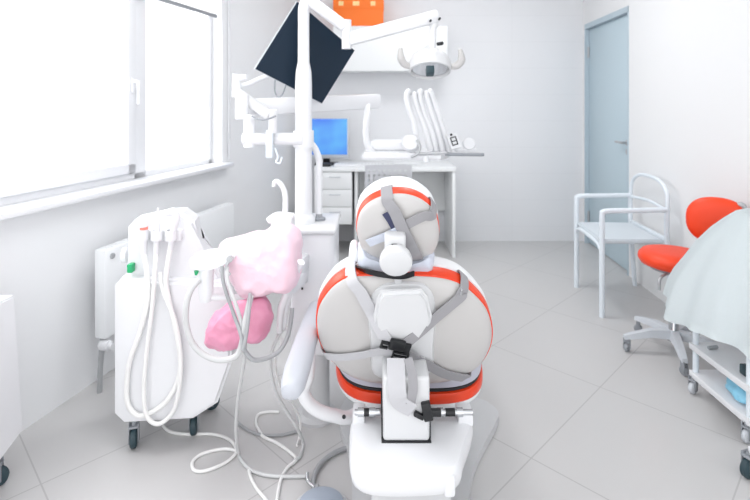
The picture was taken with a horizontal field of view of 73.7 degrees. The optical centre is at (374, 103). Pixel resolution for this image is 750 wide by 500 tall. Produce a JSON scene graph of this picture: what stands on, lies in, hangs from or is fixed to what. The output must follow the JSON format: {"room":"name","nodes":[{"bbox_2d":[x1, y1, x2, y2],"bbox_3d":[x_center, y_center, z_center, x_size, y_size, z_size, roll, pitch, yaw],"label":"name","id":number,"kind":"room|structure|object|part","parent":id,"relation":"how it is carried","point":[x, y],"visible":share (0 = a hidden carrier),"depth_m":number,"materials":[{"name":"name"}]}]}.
{"room":"dental clinic","nodes":[
{"label":"dental clinic","id":0,"kind":"room"},
{"bbox_2d":[0,0,299,431],"bbox_3d":[-1.488,-0.075,2.259,0.300,2.750,5.800,0,0,14],"label":"wall","id":1,"kind":"structure","parent":0,"point":[47,257],"depth_m":2.48,"materials":[{"name":"white paint"}]},
{"bbox_2d":[0,0,211,205],"bbox_3d":[-1.442,-0.310,2.159,0.138,1.480,2.628,0,0,14],"label":"window","id":2,"kind":"structure","parent":1,"relation":"in","point":[131,164],"depth_m":2.65,"materials":[{"name":"white plastic"}]},
{"bbox_3d":[-1.539,-0.310,1.818,0.065,1.360,1.820,0,0,14],"label":"sash","id":3,"kind":"part","parent":2,"relation":"part of","materials":[{"name":"white plastic"}]},
{"bbox_3d":[-1.271,-0.070,2.658,0.048,0.140,0.020,0,0,14],"label":"handle","id":4,"kind":"part","parent":2,"relation":"part of","materials":[{"name":"white plastic"}]},
{"bbox_2d":[157,0,216,17],"bbox_3d":[-1.160,-0.627,3.047,0.072,0.116,0.581,0,0,15],"label":"roller blind","id":5,"kind":"object","parent":2,"relation":"attached to","point":[206,7],"depth_m":3.20,"materials":[{"name":"white fabric"}]},
{"bbox_2d":[0,162,233,220],"bbox_3d":[-1.367,0.416,2.144,0.140,0.028,2.735,0,0,14],"label":"window sill","id":6,"kind":"structure","parent":1,"relation":"attached to","point":[18,209],"depth_m":2.32,"materials":[{"name":"white plastic"}]},
{"bbox_2d":[95,202,233,393],"bbox_3d":[-1.132,0.976,2.787,0.157,0.648,1.133,0,0,12],"label":"radiator","id":7,"kind":"object","parent":1,"relation":"attached to","point":[217,222],"visible":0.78,"depth_m":2.27,"materials":[{"name":"white metal"}]},
{"bbox_2d":[100,203,229,248],"bbox_3d":[-1.099,0.654,2.785,0.040,0.005,1.071,0,0,14],"label":"grille","id":8,"kind":"object","parent":7,"relation":"attached to","point":[123,243],"depth_m":2.98,"materials":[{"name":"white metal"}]},
{"bbox_2d":[0,241,749,499],"bbox_3d":[0.000,1.350,2.300,5.200,0.100,5.800,0,0,0],"label":"floor","id":9,"kind":"structure","parent":0,"point":[582,416],"depth_m":2.02,"materials":[{"name":"grey tile"}]},
{"bbox_2d":[0,295,21,485],"bbox_3d":[-1.327,0.973,1.482,0.174,0.655,0.565,0,0,0],"label":"equipment cart","id":10,"kind":"object","parent":9,"relation":"on","point":[10,402],"visible":1,"depth_m":1.70,"materials":[{"name":"white plastic"}]},
{"bbox_2d":[115,207,236,448],"bbox_3d":[-0.776,0.846,1.999,0.481,0.909,0.343,0,0,0],"label":"cart","id":11,"kind":"object","parent":9,"relation":"on","point":[159,375],"visible":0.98,"depth_m":1.87,"materials":[{"name":"white plastic"}]},
{"bbox_3d":[-0.982,0.592,1.958,0.020,0.059,0.059,0,0,-11],"label":"knob","id":12,"kind":"part","parent":11,"relation":"part of","materials":[{"name":"white plastic"}]},
{"bbox_2d":[127,262,134,272],"bbox_3d":[-0.929,0.624,1.905,0.020,0.033,0.030,0,0,0],"label":"switch","id":13,"kind":"object","parent":11,"relation":"attached to","point":[131,265],"depth_m":1.89,"materials":[{"name":"green plastic"}]},
{"bbox_2d":[162,424,236,473],"bbox_3d":[-0.669,1.294,1.927,0.179,0.012,0.367,0,0,-41],"label":"power cable","id":14,"kind":"object","parent":9,"relation":"on","point":[164,427],"visible":0.96,"depth_m":1.87,"materials":[{"name":"white plastic"}]},
{"bbox_2d":[247,469,267,499],"bbox_3d":[-0.389,1.294,1.675,0.019,0.011,0.219,0,0,-34],"label":"cable","id":15,"kind":"object","parent":9,"relation":"on","point":[255,486],"visible":1,"depth_m":1.69,"materials":[{"name":"white plastic"}]},
{"bbox_2d":[238,423,296,436],"bbox_3d":[-0.431,1.294,1.977,0.255,0.011,0.057,0,0,10],"label":"cable","id":16,"kind":"object","parent":9,"relation":"on","point":[242,426],"visible":0.98,"depth_m":1.96,"materials":[{"name":"grey plastic"}]},
{"bbox_2d":[254,410,296,499],"bbox_3d":[-0.360,1.294,1.859,0.119,0.012,0.531,0,0,-21],"label":"cable","id":17,"kind":"object","parent":9,"relation":"on","point":[263,436],"visible":1,"depth_m":1.89,"materials":[{"name":"white plastic"}]},
{"bbox_2d":[266,0,345,427],"bbox_3d":[-0.289,0.416,2.001,0.274,1.768,0.708,0,0,13],"label":"dental unit stand","id":18,"kind":"object","parent":9,"relation":"on","point":[319,230],"visible":0.69,"depth_m":2.07,"materials":[{"name":"white plastic"}]},
{"bbox_2d":[205,296,273,352],"bbox_3d":[-0.475,0.764,1.735,0.242,0.188,0.129,0,0,0],"label":"bag","id":19,"kind":"object","parent":18,"relation":"hanging from","point":[221,335],"visible":0.7,"depth_m":1.69,"materials":[{"name":"pink plastic"}]},
{"bbox_2d":[183,248,305,478],"bbox_3d":[-0.436,0.897,1.674,0.327,0.821,0.291,0,0,24],"label":"hoses","id":20,"kind":"object","parent":18,"relation":"attached to","point":[206,261],"visible":0.98,"depth_m":1.63,"materials":[{"name":"white plastic"}]},
{"bbox_3d":[-0.560,0.595,1.660,0.052,0.118,0.050,0,0,0],"label":"handle","id":21,"kind":"part","parent":20,"relation":"part of","materials":[{"name":"white plastic"}]},
{"bbox_3d":[-0.476,0.647,1.688,0.171,0.033,0.036,0,0,-25],"label":"arm","id":22,"kind":"part","parent":20,"relation":"part of","materials":[{"name":"white plastic"}]},
{"bbox_2d":[219,222,303,298],"bbox_3d":[-0.398,0.543,1.754,0.290,0.246,0.222,0,0,0],"label":"plastic bag","id":23,"kind":"object","parent":18,"relation":"on","point":[264,263],"visible":0.98,"depth_m":1.66,"materials":[{"name":"pink plastic"}]},
{"bbox_2d":[266,179,302,240],"bbox_3d":[-0.346,0.430,1.948,0.115,0.302,0.235,0,0,0],"label":"tap","id":24,"kind":"object","parent":18,"relation":"on","point":[275,218],"depth_m":1.85,"materials":[{"name":"white plastic"}]},
{"bbox_2d":[269,330,304,460],"bbox_3d":[-0.317,1.051,1.841,0.088,0.509,0.162,0,0,40],"label":"cable","id":25,"kind":"object","parent":18,"relation":"hanging from","point":[280,401],"visible":0.98,"depth_m":1.84,"materials":[{"name":"grey plastic"}]},
{"bbox_2d":[274,336,300,446],"bbox_3d":[-0.333,1.057,1.872,0.064,0.493,0.185,0,0,22],"label":"cable","id":26,"kind":"object","parent":18,"relation":"hanging from","point":[280,337],"visible":0.69,"depth_m":1.89,"materials":[{"name":"white plastic"}]},
{"bbox_2d":[232,1,354,163],"bbox_3d":[-0.371,-0.104,2.275,0.502,0.707,0.294,0,0,-45],"label":"monitor","id":27,"kind":"object","parent":18,"relation":"attached to","point":[327,58],"visible":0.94,"depth_m":2.22,"materials":[{"name":"black glass screen"},{"name":"black plastic"},{"name":"white plastic"}]},
{"bbox_3d":[-0.519,-0.002,2.125,0.232,0.132,0.035,0,0,36],"label":"swing arm","id":28,"kind":"part","parent":27,"relation":"part of","materials":[{"name":"white"}]},
{"bbox_3d":[-0.457,0.057,2.042,0.108,0.022,0.024,0,0,11],"label":"cord","id":29,"kind":"part","parent":27,"relation":"part of","materials":[{"name":"grey plastic"}]},
{"bbox_3d":[-0.432,-0.075,2.267,0.062,0.094,0.071,0,0,0],"label":"cord","id":30,"kind":"part","parent":27,"relation":"part of","materials":[{"name":"grey plastic"}]},
{"bbox_3d":[-0.310,-0.229,2.261,0.463,0.457,0.053,0,0,-26],"label":"casing","id":31,"kind":"part","parent":27,"relation":"part of","materials":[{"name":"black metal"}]},
{"bbox_3d":[-0.235,0.026,2.150,0.243,0.988,0.099,0,0,0],"label":"post","id":32,"kind":"part","parent":18,"relation":"part of","materials":[{"name":"white plastic"}]},
{"bbox_2d":[235,88,483,161],"bbox_3d":[-0.096,0.100,2.436,1.152,0.358,0.502,0,0,-20],"label":"dental instrument unit","id":33,"kind":"object","parent":18,"relation":"attached to","point":[409,147],"visible":0.99,"depth_m":2.44,"materials":[{"name":"white plastic"}]},
{"bbox_3d":[-0.411,0.149,2.143,0.297,0.070,0.101,0,0,0],"label":"arm","id":34,"kind":"part","parent":33,"relation":"part of","materials":[{"name":"white plastic"}]},
{"bbox_3d":[-0.283,0.001,2.370,0.780,0.107,0.060,0,0,-40],"label":"arm","id":35,"kind":"part","parent":33,"relation":"part of","materials":[{"name":"white plastic"}]},
{"bbox_2d":[362,148,449,161],"bbox_3d":[0.161,0.258,2.554,0.448,0.042,0.331,0,0,0],"label":"tray","id":36,"kind":"object","parent":33,"relation":"on","point":[425,154],"depth_m":2.42,"materials":[{"name":"white plastic"}]},
{"bbox_3d":[0.175,0.190,2.441,0.091,0.090,0.068,0,0,0],"label":"knob","id":37,"kind":"part","parent":33,"relation":"part of","materials":[{"name":"white plastic"}]},
{"bbox_3d":[0.188,0.077,2.479,0.092,0.307,0.053,0,0,0],"label":"instrument arm","id":38,"kind":"part","parent":33,"relation":"part of","materials":[{"name":"white plastic"}]},
{"bbox_3d":[0.235,0.085,2.492,0.108,0.294,0.053,0,0,0],"label":"instrument arm","id":39,"kind":"part","parent":33,"relation":"part of","materials":[{"name":"white plastic"}]},
{"bbox_3d":[0.266,0.080,2.504,0.110,0.316,0.053,0,0,0],"label":"instrument arm","id":40,"kind":"part","parent":33,"relation":"part of","materials":[{"name":"white plastic"}]},
{"bbox_3d":[0.258,0.215,2.402,0.175,0.089,0.026,0,0,0],"label":"instrument rail","id":41,"kind":"part","parent":33,"relation":"part of","materials":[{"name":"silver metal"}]},
{"bbox_3d":[0.298,0.085,2.516,0.109,0.307,0.053,0,0,0],"label":"instrument arm","id":42,"kind":"part","parent":33,"relation":"part of","materials":[{"name":"white plastic"}]},
{"bbox_3d":[0.327,0.084,2.528,0.124,0.324,0.054,0,0,0],"label":"instrument arm","id":43,"kind":"part","parent":33,"relation":"part of","materials":[{"name":"white plastic"}]},
{"bbox_3d":[0.431,0.243,2.408,0.186,0.018,0.020,0,0,6],"label":"grip rod","id":44,"kind":"part","parent":33,"relation":"part of","materials":[{"name":"grey plastic"}]},
{"bbox_2d":[342,10,464,79],"bbox_3d":[0.127,-0.265,2.211,0.540,0.305,0.218,0,0,0],"label":"lamp","id":45,"kind":"object","parent":18,"relation":"attached to","point":[429,63],"visible":1,"depth_m":2.18,"materials":[{"name":"white plastic"}]},
{"bbox_3d":[0.078,-0.335,2.195,0.421,0.165,0.050,0,0,-10],"label":"lamp arm","id":46,"kind":"part","parent":45,"relation":"part of","materials":[{"name":"white plastic"}]},
{"bbox_3d":[0.134,-0.200,2.210,0.078,0.093,0.034,0,0,-25],"label":"grab handle","id":47,"kind":"part","parent":45,"relation":"part of","materials":[{"name":"white plastic"}]},
{"bbox_3d":[0.263,-0.319,2.230,0.045,0.165,0.044,0,0,0],"label":"stem","id":48,"kind":"part","parent":45,"relation":"part of","materials":[{"name":"white plastic"}]},
{"bbox_3d":[0.357,-0.198,2.208,0.082,0.091,0.037,0,0,23],"label":"grab handle","id":49,"kind":"part","parent":45,"relation":"part of","materials":[{"name":"white plastic"}]},
{"bbox_2d":[297,446,346,499],"bbox_3d":[-0.172,1.280,1.695,0.180,0.040,0.376,0,0,0],"label":"foot pedal","id":50,"kind":"object","parent":9,"relation":"on","point":[316,492],"visible":1,"depth_m":1.65,"materials":[{"name":"grey"}]},
{"bbox_2d":[314,161,455,257],"bbox_3d":[0.084,0.917,4.466,1.198,0.765,0.539,0,0,0],"label":"desk","id":51,"kind":"object","parent":9,"relation":"on","point":[342,187],"visible":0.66,"depth_m":4.22,"materials":[{"name":"white laminate"}]},
{"bbox_3d":[-0.498,0.935,4.473,0.026,0.730,0.505,0,0,0],"label":"panel","id":52,"kind":"part","parent":51,"relation":"part of","materials":[{"name":"white laminate"}]},
{"bbox_2d":[322,162,330,166],"bbox_3d":[-0.434,0.521,4.300,0.112,0.028,0.080,0,0,0],"label":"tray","id":53,"kind":"object","parent":51,"relation":"on","point":[325,164],"visible":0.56,"depth_m":4.26,"materials":[{"name":"black plastic"}]},
{"bbox_2d":[312,118,348,164],"bbox_3d":[-0.431,0.329,4.455,0.393,0.411,0.170,0,0,0],"label":"computer monitor","id":54,"kind":"object","parent":51,"relation":"on","point":[331,135],"visible":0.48,"depth_m":4.42,"materials":[{"name":"blue glass"}]},
{"bbox_3d":[-0.339,0.647,4.229,0.284,0.143,0.018,0,0,0],"label":"drawer","id":55,"kind":"part","parent":51,"relation":"part of","materials":[{"name":"white laminate"}]},
{"bbox_3d":[-0.339,0.795,4.229,0.284,0.143,0.018,0,0,0],"label":"drawer","id":56,"kind":"part","parent":51,"relation":"part of","materials":[{"name":"white laminate"}]},
{"bbox_3d":[-0.339,0.944,4.229,0.284,0.143,0.018,0,0,0],"label":"drawer","id":57,"kind":"part","parent":51,"relation":"part of","materials":[{"name":"white laminate"}]},
{"bbox_3d":[-0.162,0.935,4.492,0.025,0.729,0.465,0,0,0],"label":"panel","id":58,"kind":"part","parent":51,"relation":"part of","materials":[{"name":"white laminate"}]},
{"bbox_2d":[334,162,383,166],"bbox_3d":[-0.138,0.523,4.315,0.430,0.024,0.130,0,0,0],"label":"keyboard","id":59,"kind":"object","parent":51,"relation":"on","point":[337,164],"visible":0.99,"depth_m":4.27,"materials":[{"name":"white plastic"}]},
{"bbox_3d":[0.084,0.785,4.694,1.138,0.430,0.018,0,0,0],"label":"panel","id":60,"kind":"part","parent":51,"relation":"part of","materials":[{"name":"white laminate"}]},
{"bbox_2d":[392,161,417,165],"bbox_3d":[0.263,0.524,4.410,0.218,0.020,0.220,0,0,0],"label":"paper stack","id":61,"kind":"object","parent":51,"relation":"on","point":[413,163],"visible":0.9,"depth_m":4.32,"materials":[{"name":"white paper"}]},
{"bbox_3d":[0.667,0.935,4.473,0.026,0.730,0.505,0,0,0],"label":"panel","id":62,"kind":"part","parent":51,"relation":"part of","materials":[{"name":"white laminate"}]},
{"bbox_2d":[365,165,411,188],"bbox_3d":[0.106,0.890,4.110,0.368,0.824,0.382,0,0,0],"label":"office chair","id":63,"kind":"object","parent":9,"relation":"on","point":[371,168],"visible":0.3,"depth_m":3.93,"materials":[{"name":"white plastic"}]},
{"bbox_2d":[281,176,497,499],"bbox_3d":[0.130,0.756,2.141,0.756,1.085,1.758,0,0,0],"label":"dental chair","id":64,"kind":"object","parent":9,"relation":"on","point":[393,454],"visible":0.93,"depth_m":1.43,"materials":[{"name":"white plastic"}]},
{"bbox_3d":[-0.211,0.724,1.526,0.072,0.065,0.528,0,0,0],"label":"armrest","id":65,"kind":"part","parent":64,"relation":"part of","materials":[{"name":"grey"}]},
{"bbox_3d":[-0.023,0.909,1.475,0.074,0.025,0.025,0,0,0],"label":"pivot rod","id":66,"kind":"part","parent":64,"relation":"part of","materials":[{"name":"silver metal"}]},
{"bbox_2d":[320,261,471,421],"bbox_3d":[0.069,0.666,1.497,0.480,0.413,0.274,0,0,0],"label":"harness","id":67,"kind":"object","parent":64,"relation":"hanging from","point":[399,399],"visible":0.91,"depth_m":1.42,"materials":[{"name":"grey fabric"}]},
{"bbox_3d":[0.057,0.423,1.353,0.090,0.089,0.068,0,0,0],"label":"headrest knob","id":68,"kind":"part","parent":64,"relation":"part of","materials":[{"name":"white plastic"}]},
{"bbox_2d":[356,176,437,216],"bbox_3d":[0.066,0.335,1.496,0.245,0.243,0.160,0,0,0],"label":"cushion","id":69,"kind":"object","parent":64,"relation":"on","point":[398,182],"depth_m":1.43,"materials":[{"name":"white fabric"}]},
{"bbox_2d":[365,185,436,260],"bbox_3d":[0.112,0.365,1.439,0.158,0.275,0.241,0,0,43],"label":"strap","id":70,"kind":"object","parent":64,"relation":"on","point":[394,217],"visible":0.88,"depth_m":1.38,"materials":[{"name":"grey"}]},
{"bbox_3d":[0.080,0.681,1.485,0.202,0.358,0.164,0,0,0],"label":"spine panel","id":71,"kind":"part","parent":64,"relation":"part of","materials":[{"name":"white plastic"}]},
{"bbox_2d":[318,256,486,301],"bbox_3d":[0.091,0.665,1.580,0.536,0.418,0.220,0,0,0],"label":"cushion","id":72,"kind":"object","parent":64,"relation":"on","point":[442,264],"depth_m":1.48,"materials":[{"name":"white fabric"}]},
{"bbox_3d":[0.091,0.689,1.512,0.528,0.404,0.186,0,0,0],"label":"backrest","id":73,"kind":"part","parent":64,"relation":"part of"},
{"bbox_3d":[0.091,0.689,1.516,0.536,0.409,0.178,0,0,0],"label":"edge cord","id":74,"kind":"part","parent":64,"relation":"part of","materials":[{"name":"orange leather"}]},
{"bbox_3d":[0.122,0.978,2.020,0.532,0.028,0.830,0,0,0],"label":"seat","id":75,"kind":"part","parent":64,"relation":"part of","materials":[{"name":"red"}]},
{"bbox_2d":[341,364,480,387],"bbox_3d":[0.122,0.881,2.020,0.532,0.078,0.830,0,0,0],"label":"seat cushion","id":76,"kind":"object","parent":64,"relation":"on","point":[351,382],"depth_m":1.64,"materials":[{"name":"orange leather"}]},
{"bbox_3d":[0.182,1.282,1.788,0.654,0.033,0.851,0,0,0],"label":"plate","id":77,"kind":"part","parent":64,"relation":"part of","materials":[{"name":"grey plastic"}]},
{"bbox_3d":[0.224,0.909,1.475,0.128,0.025,0.025,0,0,0],"label":"pivot rod","id":78,"kind":"part","parent":64,"relation":"part of","materials":[{"name":"silver metal"}]},
{"bbox_2d":[574,173,669,317],"bbox_3d":[1.621,0.885,3.316,0.506,0.833,0.561,0,0,0],"label":"armchair","id":79,"kind":"object","parent":9,"relation":"on","point":[631,232],"visible":0.95,"depth_m":3.24,"materials":[{"name":"white paint"}]},
{"bbox_3d":[1.408,0.890,3.302,0.025,0.078,0.522,0,0,5],"label":"rail","id":80,"kind":"part","parent":79,"relation":"part of","materials":[{"name":"white metal"}]},
{"bbox_3d":[1.617,0.968,3.565,0.407,0.664,0.034,0,0,-4],"label":"arm and leg","id":81,"kind":"part","parent":79,"relation":"part of","materials":[{"name":"white paint"}]},
{"bbox_3d":[1.603,0.851,3.316,0.435,0.038,0.488,0,0,0],"label":"seat","id":82,"kind":"part","parent":79,"relation":"part of","materials":[{"name":"white"}]},
{"bbox_3d":[1.844,0.970,3.580,0.061,0.661,0.029,0,0,0],"label":"leg","id":83,"kind":"part","parent":79,"relation":"part of","materials":[{"name":"white paint"}]},
{"bbox_3d":[1.579,0.968,3.065,0.423,0.664,0.034,0,0,-4],"label":"arm and leg","id":84,"kind":"part","parent":79,"relation":"part of","materials":[{"name":"white paint"}]},
{"bbox_3d":[1.821,0.652,3.330,0.032,0.035,0.503,0,0,3],"label":"rail","id":85,"kind":"part","parent":79,"relation":"part of","materials":[{"name":"white metal"}]},
{"bbox_3d":[1.815,0.840,3.330,0.020,0.030,0.461,0,0,4],"label":"rail","id":86,"kind":"part","parent":79,"relation":"part of","materials":[{"name":"white metal"}]},
{"bbox_3d":[1.821,0.674,3.330,0.036,0.412,0.526,0,0,3],"label":"frame","id":87,"kind":"part","parent":79,"relation":"part of","materials":[{"name":"white paint"}]},
{"bbox_3d":[1.814,0.970,3.080,0.061,0.661,0.029,0,0,0],"label":"leg","id":88,"kind":"part","parent":79,"relation":"part of","materials":[{"name":"white paint"}]},
{"bbox_2d":[623,197,747,375],"bbox_3d":[1.565,0.884,2.621,0.520,0.833,0.497,0,0,0],"label":"stool","id":89,"kind":"object","parent":9,"relation":"on","point":[702,214],"visible":0.6,"depth_m":2.54,"materials":[{"name":"orange leather"}]},
{"bbox_3d":[1.433,1.207,2.621,0.246,0.054,0.053,0,0,0],"label":"leg","id":90,"kind":"part","parent":89,"relation":"part of","materials":[{"name":"silver metal"}]},
{"bbox_3d":[1.529,1.207,2.748,0.052,0.054,0.245,0,0,-16],"label":"leg","id":91,"kind":"part","parent":89,"relation":"part of","materials":[{"name":"silver metal"}]},
{"bbox_3d":[1.565,0.859,2.620,0.220,0.013,0.220,0,0,0],"label":"seat plate","id":92,"kind":"part","parent":89,"relation":"part of","materials":[{"name":"grey plastic"}]},
{"bbox_3d":[1.565,0.811,2.620,0.336,0.087,0.336,0,0,0],"label":"seat","id":93,"kind":"part","parent":89,"relation":"part of","materials":[{"name":"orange leather"}]},
{"bbox_3d":[1.467,0.897,2.537,0.083,0.087,0.015,0,0,-20],"label":"lever","id":94,"kind":"part","parent":89,"relation":"part of","materials":[{"name":"silver metal"}]},
{"bbox_3d":[1.519,1.207,2.496,0.052,0.054,0.245,0,0,20],"label":"leg","id":95,"kind":"part","parent":89,"relation":"part of","materials":[{"name":"silver metal"}]},
{"bbox_3d":[1.675,1.207,2.693,0.245,0.054,0.052,0,0,-34],"label":"leg","id":96,"kind":"part","parent":89,"relation":"part of","materials":[{"name":"silver metal"}]},
{"bbox_3d":[1.669,1.207,2.538,0.245,0.054,0.052,0,0,38],"label":"leg","id":97,"kind":"part","parent":89,"relation":"part of","materials":[{"name":"silver metal"}]},
{"bbox_3d":[1.709,0.585,2.498,0.270,0.236,0.066,0,0,38],"label":"backrest","id":98,"kind":"part","parent":89,"relation":"part of","materials":[{"name":"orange leather"}]},
{"bbox_2d":[688,330,749,443],"bbox_3d":[1.594,1.048,2.042,0.383,0.504,0.445,0,0,0],"label":"trolley","id":99,"kind":"object","parent":9,"relation":"on","point":[726,359],"visible":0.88,"depth_m":2.11,"materials":[{"name":"white plastic"}]},
{"bbox_3d":[1.440,1.012,2.245,0.024,0.425,0.024,0,0,0],"label":"post","id":100,"kind":"part","parent":99,"relation":"part of","materials":[{"name":"white metal"}]},
{"bbox_2d":[663,208,749,358],"bbox_3d":[1.517,0.698,2.102,0.536,0.516,0.764,0,0,0],"label":"cloth cover","id":101,"kind":"object","parent":99,"relation":"on","point":[707,292],"visible":1,"depth_m":2.02,"materials":[{"name":"white fabric"}]},
{"bbox_2d":[707,345,718,349],"bbox_3d":[1.482,1.068,2.195,0.046,0.015,0.015,0,0,-13],"label":"instrument","id":102,"kind":"object","parent":99,"relation":"on","point":[712,346],"visible":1,"depth_m":2.19,"materials":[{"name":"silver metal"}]},
{"bbox_2d":[689,342,749,393],"bbox_3d":[1.603,1.090,2.042,0.365,0.028,0.445,0,0,0],"label":"shelf","id":103,"kind":"object","parent":99,"relation":"attached to","point":[727,359],"depth_m":2.12,"materials":[{"name":"white plastic"}]},
{"bbox_2d":[689,370,749,426],"bbox_3d":[1.603,1.215,2.083,0.365,0.028,0.365,0,0,0],"label":"shelf","id":104,"kind":"object","parent":99,"relation":"attached to","point":[712,381],"depth_m":2.11,"materials":[{"name":"white plastic"}]},
{"bbox_2d":[723,377,745,405],"bbox_3d":[1.589,1.163,2.029,0.279,0.074,0.264,0,0,0],"label":"plastic bag","id":105,"kind":"object","parent":99,"relation":"on","point":[737,392],"visible":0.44,"depth_m":2.02,"materials":[{"name":"blue plastic"}]},
{"bbox_2d":[740,363,745,376],"bbox_3d":[1.478,1.055,1.975,0.045,0.040,0.050,0,0,0],"label":"instrument case","id":106,"kind":"object","parent":99,"relation":"on","point":[742,365],"visible":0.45,"depth_m":1.98,"materials":[{"name":"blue plastic"}]},
{"bbox_3d":[1.440,1.012,1.920,0.024,0.425,0.024,0,0,0],"label":"post","id":107,"kind":"part","parent":99,"relation":"part of","materials":[{"name":"white metal"}]},
{"bbox_2d":[739,446,749,479],"bbox_3d":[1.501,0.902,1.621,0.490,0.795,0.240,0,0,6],"label":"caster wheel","id":108,"kind":"object","parent":9,"relation":"on","point":[744,467],"visible":1,"depth_m":1.73,"materials":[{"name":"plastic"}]},
{"bbox_2d":[310,0,582,240],"bbox_3d":[0.500,-0.075,4.820,4.200,2.750,0.150,0,0,0],"label":"wall","id":109,"kind":"structure","parent":0,"point":[517,92],"depth_m":4.75,"materials":[{"name":"white paint"}]},
{"bbox_2d":[333,26,446,72],"bbox_3d":[0.136,-0.494,4.598,1.019,0.400,0.295,0,0,0],"label":"upper cabinet","id":110,"kind":"object","parent":109,"relation":"attached to","point":[379,55],"visible":0.5,"depth_m":4.45,"materials":[{"name":"white laminate"}]},
{"bbox_2d":[333,0,383,25],"bbox_3d":[-0.148,-0.831,4.609,0.458,0.274,0.235,0,0,0],"label":"storage box","id":111,"kind":"object","parent":110,"relation":"on","point":[360,12],"visible":0.71,"depth_m":4.50,"materials":[{"name":"orange plastic"}]},
{"bbox_3d":[-0.148,-0.911,4.610,0.458,0.114,0.232,0,0,0],"label":"lid","id":112,"kind":"part","parent":111,"relation":"part of","materials":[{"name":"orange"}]},
{"bbox_2d":[583,0,749,341],"bbox_3d":[1.932,-0.075,2.143,0.200,2.750,5.800,0,0,3],"label":"wall","id":113,"kind":"structure","parent":0,"point":[689,60],"depth_m":3.06,"materials":[{"name":"white paint"}]},
{"bbox_2d":[584,6,628,275],"bbox_3d":[1.979,0.278,4.238,0.115,2.045,0.912,0,0,3],"label":"door","id":114,"kind":"structure","parent":113,"relation":"in","point":[606,38],"depth_m":4.23,"materials":[{"name":"blue"}]},
{"bbox_3d":[1.930,0.300,3.915,0.055,0.047,0.142,0,0,0],"label":"handle","id":115,"kind":"part","parent":114,"relation":"part of","materials":[{"name":"silver metal"}]}
]}

